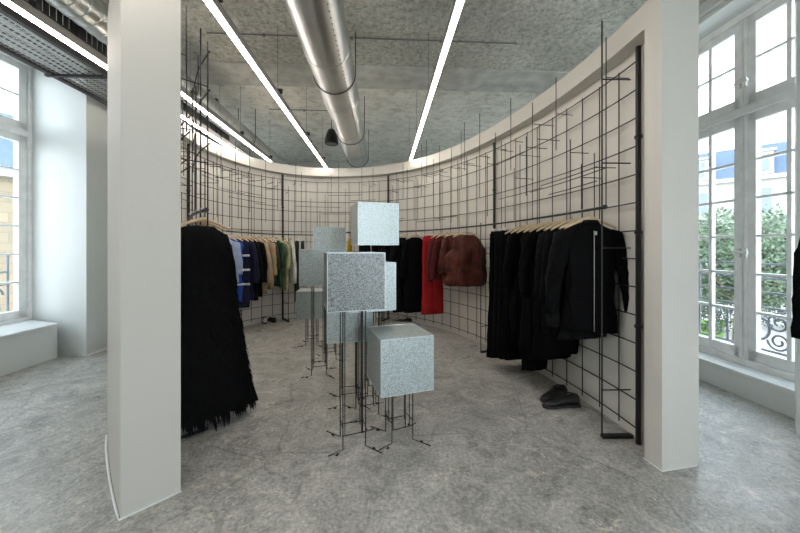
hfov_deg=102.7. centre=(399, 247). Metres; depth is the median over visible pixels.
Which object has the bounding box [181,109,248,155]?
linear light
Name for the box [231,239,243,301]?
striped shirt
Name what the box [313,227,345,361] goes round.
cube
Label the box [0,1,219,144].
cable tray
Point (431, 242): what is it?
blouse
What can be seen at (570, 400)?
sneaker
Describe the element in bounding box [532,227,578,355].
dress
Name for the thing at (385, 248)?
coat
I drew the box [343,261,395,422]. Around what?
cube
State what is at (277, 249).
jacket
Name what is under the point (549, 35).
ceiling
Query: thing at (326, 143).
grille
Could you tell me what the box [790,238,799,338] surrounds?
coat
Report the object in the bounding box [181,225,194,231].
clothes hanger
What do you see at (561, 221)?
clothes hanger
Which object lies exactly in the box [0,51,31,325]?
window
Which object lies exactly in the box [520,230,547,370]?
dress
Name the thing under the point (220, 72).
beam
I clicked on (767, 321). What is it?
railing
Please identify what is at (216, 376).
dress
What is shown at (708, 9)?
trim
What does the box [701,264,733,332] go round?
tree
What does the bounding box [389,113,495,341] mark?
mesh panel
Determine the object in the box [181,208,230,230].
clothes hanger
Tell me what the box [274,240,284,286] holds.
jacket
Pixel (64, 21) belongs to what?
cable tray
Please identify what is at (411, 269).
coat
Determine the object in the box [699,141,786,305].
apartment building
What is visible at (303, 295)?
cube
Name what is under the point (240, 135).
linear light
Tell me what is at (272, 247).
jacket
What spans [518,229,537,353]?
dress
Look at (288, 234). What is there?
clothes rack
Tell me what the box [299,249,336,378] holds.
cube
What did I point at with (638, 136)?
mesh panel
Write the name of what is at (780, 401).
wall
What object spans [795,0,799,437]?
wall pier
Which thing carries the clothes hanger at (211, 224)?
hanging from the clothes rack at (196, 212)
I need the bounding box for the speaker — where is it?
[325,120,337,145]
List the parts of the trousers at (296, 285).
trouser leg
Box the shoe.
[391,317,404,322]
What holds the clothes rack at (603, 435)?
on the floor
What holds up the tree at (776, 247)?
on the ground at (764, 329)
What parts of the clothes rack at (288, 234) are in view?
rail, upright rod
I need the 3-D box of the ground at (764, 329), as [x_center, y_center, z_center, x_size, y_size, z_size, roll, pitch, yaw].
[0.000,5.100,20.000,160.000,0.200,160.000,0,0,0]
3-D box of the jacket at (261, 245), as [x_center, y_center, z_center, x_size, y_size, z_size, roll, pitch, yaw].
[-2.667,0.365,5.831,0.608,1.030,0.113,0,0,20]
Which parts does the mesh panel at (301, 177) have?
upright rod, upright rod, upright rod, post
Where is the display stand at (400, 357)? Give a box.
[367,323,433,449]
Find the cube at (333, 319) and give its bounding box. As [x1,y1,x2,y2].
[327,312,372,408]
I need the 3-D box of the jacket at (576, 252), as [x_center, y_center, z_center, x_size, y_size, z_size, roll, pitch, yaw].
[1.584,0.234,2.666,0.739,0.932,0.134,0,0,4]
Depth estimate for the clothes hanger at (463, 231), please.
4.90 m
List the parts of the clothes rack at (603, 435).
rail, upright rod, upright rod, tie rod, tie rod, tie rod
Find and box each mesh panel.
[181,7,190,172]
[181,89,205,226]
[190,141,283,321]
[284,163,388,317]
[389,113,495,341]
[487,37,642,444]
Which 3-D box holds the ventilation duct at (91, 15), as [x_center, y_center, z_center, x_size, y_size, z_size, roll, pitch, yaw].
[-3.046,-2.423,5.697,0.348,0.774,9.300,0,0,-3]
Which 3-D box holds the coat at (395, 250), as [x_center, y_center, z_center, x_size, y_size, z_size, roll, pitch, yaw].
[0.070,0.515,6.253,0.685,1.430,0.144,0,0,-37]
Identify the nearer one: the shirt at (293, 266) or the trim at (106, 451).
the trim at (106, 451)
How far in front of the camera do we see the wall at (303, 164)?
10.49 m
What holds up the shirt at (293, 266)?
hanging from the clothes hanger
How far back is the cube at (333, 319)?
2.93 m
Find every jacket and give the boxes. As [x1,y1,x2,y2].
[181,226,236,284]
[242,239,259,299]
[249,240,263,300]
[253,240,267,296]
[258,240,272,293]
[263,240,277,289]
[269,240,279,284]
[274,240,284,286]
[347,238,351,251]
[359,245,370,251]
[442,235,486,286]
[540,228,563,333]
[544,220,628,333]
[545,223,606,339]
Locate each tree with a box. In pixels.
[699,203,786,343]
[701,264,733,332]
[732,224,786,329]
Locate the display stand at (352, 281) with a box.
[323,252,384,456]
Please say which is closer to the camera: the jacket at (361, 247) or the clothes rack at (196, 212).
the clothes rack at (196, 212)
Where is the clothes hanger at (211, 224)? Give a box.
[181,209,225,231]
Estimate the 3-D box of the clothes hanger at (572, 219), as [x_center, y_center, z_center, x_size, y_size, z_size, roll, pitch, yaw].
[1.565,-0.249,2.907,0.410,0.183,0.036,0,0,-9]
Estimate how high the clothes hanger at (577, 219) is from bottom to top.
0.183 m
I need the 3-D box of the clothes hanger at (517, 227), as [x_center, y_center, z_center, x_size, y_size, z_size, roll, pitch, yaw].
[1.414,-0.249,3.732,0.410,0.183,0.036,0,0,-13]
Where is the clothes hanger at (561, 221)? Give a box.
[544,212,566,230]
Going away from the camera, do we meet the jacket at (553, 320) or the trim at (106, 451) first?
the trim at (106, 451)
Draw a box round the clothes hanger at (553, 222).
[536,213,564,231]
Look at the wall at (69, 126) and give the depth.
4.51 m
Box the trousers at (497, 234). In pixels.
[491,231,501,357]
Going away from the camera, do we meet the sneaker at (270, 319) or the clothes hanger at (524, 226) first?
the clothes hanger at (524, 226)
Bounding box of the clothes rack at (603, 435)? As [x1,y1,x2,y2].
[346,21,633,438]
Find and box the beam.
[181,60,569,92]
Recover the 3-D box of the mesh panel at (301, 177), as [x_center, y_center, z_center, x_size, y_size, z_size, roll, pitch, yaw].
[-1.346,-0.158,6.836,2.230,3.315,0.493,0,0,-5]
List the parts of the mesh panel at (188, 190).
upright rod, upright rod, upright rod, upright rod, upright rod, post, upright rod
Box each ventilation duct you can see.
[45,0,288,164]
[283,0,369,167]
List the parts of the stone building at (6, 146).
cornice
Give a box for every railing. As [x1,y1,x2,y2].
[0,255,8,311]
[699,260,786,356]
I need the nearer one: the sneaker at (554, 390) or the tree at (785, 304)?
the sneaker at (554, 390)
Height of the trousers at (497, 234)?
1.540 m
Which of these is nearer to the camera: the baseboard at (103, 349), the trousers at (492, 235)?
the trousers at (492, 235)
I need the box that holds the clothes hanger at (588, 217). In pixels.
[564,207,616,228]
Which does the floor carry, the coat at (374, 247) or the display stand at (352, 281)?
the display stand at (352, 281)
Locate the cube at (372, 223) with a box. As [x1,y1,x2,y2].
[351,202,398,399]
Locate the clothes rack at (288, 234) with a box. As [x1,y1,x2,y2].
[221,230,312,321]
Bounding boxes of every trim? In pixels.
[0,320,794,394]
[105,434,696,521]
[699,0,737,26]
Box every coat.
[372,245,380,251]
[382,245,390,260]
[388,238,407,312]
[399,237,422,312]
[518,228,570,359]
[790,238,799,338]
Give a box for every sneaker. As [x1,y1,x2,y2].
[261,316,266,323]
[267,315,276,322]
[540,384,567,402]
[542,392,580,408]
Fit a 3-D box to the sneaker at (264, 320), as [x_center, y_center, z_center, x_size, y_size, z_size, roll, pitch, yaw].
[-2.738,1.438,6.443,0.106,0.123,0.320,0,0,-30]
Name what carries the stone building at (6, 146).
on the ground at (764, 329)
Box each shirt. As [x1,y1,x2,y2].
[229,239,242,282]
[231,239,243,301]
[236,239,249,307]
[279,240,290,289]
[289,241,296,283]
[430,236,449,279]
[438,236,456,285]
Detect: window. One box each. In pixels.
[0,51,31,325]
[699,0,794,381]
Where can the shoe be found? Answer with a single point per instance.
(399, 320)
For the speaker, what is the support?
hanging from the ceiling at (390, 114)
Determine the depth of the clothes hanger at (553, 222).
3.12 m
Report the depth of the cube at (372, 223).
3.15 m
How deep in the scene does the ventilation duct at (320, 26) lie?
3.41 m
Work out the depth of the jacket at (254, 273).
5.51 m
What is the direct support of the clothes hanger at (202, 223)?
hanging from the clothes rack at (196, 212)
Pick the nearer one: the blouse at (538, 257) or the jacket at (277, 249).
the blouse at (538, 257)
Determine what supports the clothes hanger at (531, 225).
hanging from the clothes rack at (603, 435)
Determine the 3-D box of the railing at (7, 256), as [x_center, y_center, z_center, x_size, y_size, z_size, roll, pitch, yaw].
[-5.555,0.515,3.912,0.030,0.892,1.324,0,0,-3]
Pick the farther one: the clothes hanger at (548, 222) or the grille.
the grille
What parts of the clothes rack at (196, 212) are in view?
upright rod, tie rod, tie rod, upright rod, rail, upright rod, curved rod, curved rod, curved rod, curved rod, upright rod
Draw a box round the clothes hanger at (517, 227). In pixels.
[505,219,526,233]
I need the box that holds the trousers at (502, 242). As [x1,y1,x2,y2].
[495,230,518,358]
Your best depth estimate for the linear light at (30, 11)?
2.65 m
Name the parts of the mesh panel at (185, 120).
upright rod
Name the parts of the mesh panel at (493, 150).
upright rod, upright rod, upright rod, upright rod, upright rod, upright rod, upright rod, upright rod, upright rod, upright rod, post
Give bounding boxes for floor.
[0,317,799,532]
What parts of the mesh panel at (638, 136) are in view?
upright rod, upright rod, upright rod, upright rod, curved rod, upright rod, upright rod, upright rod, upright rod, upright rod, curved rod, curved rod, curved rod, upright rod, upright rod, upright rod, upright rod, post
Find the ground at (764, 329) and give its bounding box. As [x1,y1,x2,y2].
[701,304,786,357]
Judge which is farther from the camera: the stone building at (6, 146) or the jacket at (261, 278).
the stone building at (6, 146)
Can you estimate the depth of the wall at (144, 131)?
2.21 m
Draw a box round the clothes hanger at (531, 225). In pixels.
[516,217,540,232]
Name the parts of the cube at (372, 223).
leg, leg, leg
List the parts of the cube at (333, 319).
leg, leg, leg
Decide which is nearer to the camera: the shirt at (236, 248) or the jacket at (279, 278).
the shirt at (236, 248)
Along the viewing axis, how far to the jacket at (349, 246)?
6.67 m
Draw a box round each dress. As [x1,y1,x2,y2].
[181,226,257,436]
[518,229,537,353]
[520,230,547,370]
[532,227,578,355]
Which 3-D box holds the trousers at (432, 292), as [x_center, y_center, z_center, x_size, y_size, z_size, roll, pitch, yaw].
[0.582,0.475,5.688,0.439,1.390,0.096,0,0,-20]
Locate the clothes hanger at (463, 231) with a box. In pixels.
[453,231,479,237]
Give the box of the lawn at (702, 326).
[699,320,724,339]
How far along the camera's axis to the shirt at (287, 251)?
6.27 m
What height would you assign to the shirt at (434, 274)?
0.725 m
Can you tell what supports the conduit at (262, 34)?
attached to the ceiling at (549, 35)
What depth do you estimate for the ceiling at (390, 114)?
6.86 m
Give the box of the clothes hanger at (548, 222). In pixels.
[529,215,556,231]
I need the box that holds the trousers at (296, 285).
[294,241,299,301]
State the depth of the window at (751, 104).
3.40 m
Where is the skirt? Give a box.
[498,231,520,359]
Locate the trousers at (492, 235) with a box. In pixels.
[486,231,495,357]
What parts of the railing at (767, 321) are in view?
post, rail, rail, rail, rail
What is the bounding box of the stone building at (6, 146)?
[0,112,12,312]
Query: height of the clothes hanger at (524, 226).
0.183 m
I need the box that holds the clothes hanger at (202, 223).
[191,211,221,231]
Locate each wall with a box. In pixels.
[0,13,228,375]
[107,0,698,517]
[285,161,396,167]
[699,0,794,418]
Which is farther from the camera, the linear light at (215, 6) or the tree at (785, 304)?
the tree at (785, 304)
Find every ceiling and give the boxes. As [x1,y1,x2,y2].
[27,0,705,70]
[199,84,541,162]
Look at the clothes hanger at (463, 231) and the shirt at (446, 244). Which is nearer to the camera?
the clothes hanger at (463, 231)
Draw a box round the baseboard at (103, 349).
[88,347,106,355]
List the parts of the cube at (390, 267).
leg, leg, leg, leg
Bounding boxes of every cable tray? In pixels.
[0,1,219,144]
[24,0,229,141]
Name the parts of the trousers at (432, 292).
trouser leg, trouser leg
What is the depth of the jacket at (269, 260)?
5.84 m
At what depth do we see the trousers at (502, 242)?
3.78 m
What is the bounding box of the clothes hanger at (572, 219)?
[550,211,574,230]
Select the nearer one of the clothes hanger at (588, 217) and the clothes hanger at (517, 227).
the clothes hanger at (588, 217)
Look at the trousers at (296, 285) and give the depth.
6.43 m
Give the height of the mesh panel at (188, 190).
3.456 m
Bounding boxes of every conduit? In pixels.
[206,32,516,43]
[269,109,327,110]
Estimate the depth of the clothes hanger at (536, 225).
3.35 m
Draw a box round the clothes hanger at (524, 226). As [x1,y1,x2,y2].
[511,221,528,233]
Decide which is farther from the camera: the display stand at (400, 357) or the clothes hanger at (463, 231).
the clothes hanger at (463, 231)
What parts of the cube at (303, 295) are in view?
leg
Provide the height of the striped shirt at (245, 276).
1.150 m
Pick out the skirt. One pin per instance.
(508, 348)
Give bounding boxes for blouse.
[427,236,441,281]
[534,227,559,334]
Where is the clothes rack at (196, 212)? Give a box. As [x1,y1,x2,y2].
[181,28,210,438]
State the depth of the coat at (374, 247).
6.33 m
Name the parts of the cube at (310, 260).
leg, leg, leg, leg, leg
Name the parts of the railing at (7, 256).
post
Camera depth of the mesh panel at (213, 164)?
6.03 m
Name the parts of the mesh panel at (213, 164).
upright rod, upright rod, upright rod, upright rod, upright rod, upright rod, upright rod, upright rod, post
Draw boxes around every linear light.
[0,0,106,69]
[181,85,272,161]
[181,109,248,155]
[203,0,327,167]
[408,0,464,160]
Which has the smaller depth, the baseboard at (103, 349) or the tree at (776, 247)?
the baseboard at (103, 349)
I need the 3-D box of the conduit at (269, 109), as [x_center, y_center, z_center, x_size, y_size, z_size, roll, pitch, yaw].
[-2.012,-2.737,6.503,1.270,0.155,0.036,0,0,-3]
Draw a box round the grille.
[325,142,337,145]
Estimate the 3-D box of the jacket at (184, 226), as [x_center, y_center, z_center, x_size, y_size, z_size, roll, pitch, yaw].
[-1.830,0.405,2.864,0.669,1.190,0.146,0,0,-42]
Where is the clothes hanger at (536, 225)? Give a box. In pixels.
[523,216,548,232]
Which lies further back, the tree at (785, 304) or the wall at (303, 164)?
the tree at (785, 304)
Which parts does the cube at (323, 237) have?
leg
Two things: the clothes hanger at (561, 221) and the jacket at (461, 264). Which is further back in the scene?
the jacket at (461, 264)
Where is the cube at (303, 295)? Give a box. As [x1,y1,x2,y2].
[296,288,323,346]
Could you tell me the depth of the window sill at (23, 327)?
3.44 m
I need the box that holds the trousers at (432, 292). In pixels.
[421,235,443,314]
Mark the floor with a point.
(497, 460)
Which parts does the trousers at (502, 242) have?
trouser leg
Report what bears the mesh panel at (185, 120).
on the floor
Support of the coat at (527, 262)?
hanging from the clothes hanger at (548, 222)
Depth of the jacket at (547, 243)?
2.84 m
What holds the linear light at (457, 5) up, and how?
hanging from the ceiling at (549, 35)
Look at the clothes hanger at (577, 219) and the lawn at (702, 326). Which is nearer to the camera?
the clothes hanger at (577, 219)
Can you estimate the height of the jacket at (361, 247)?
1.200 m
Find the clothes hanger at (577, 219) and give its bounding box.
[559,209,583,229]

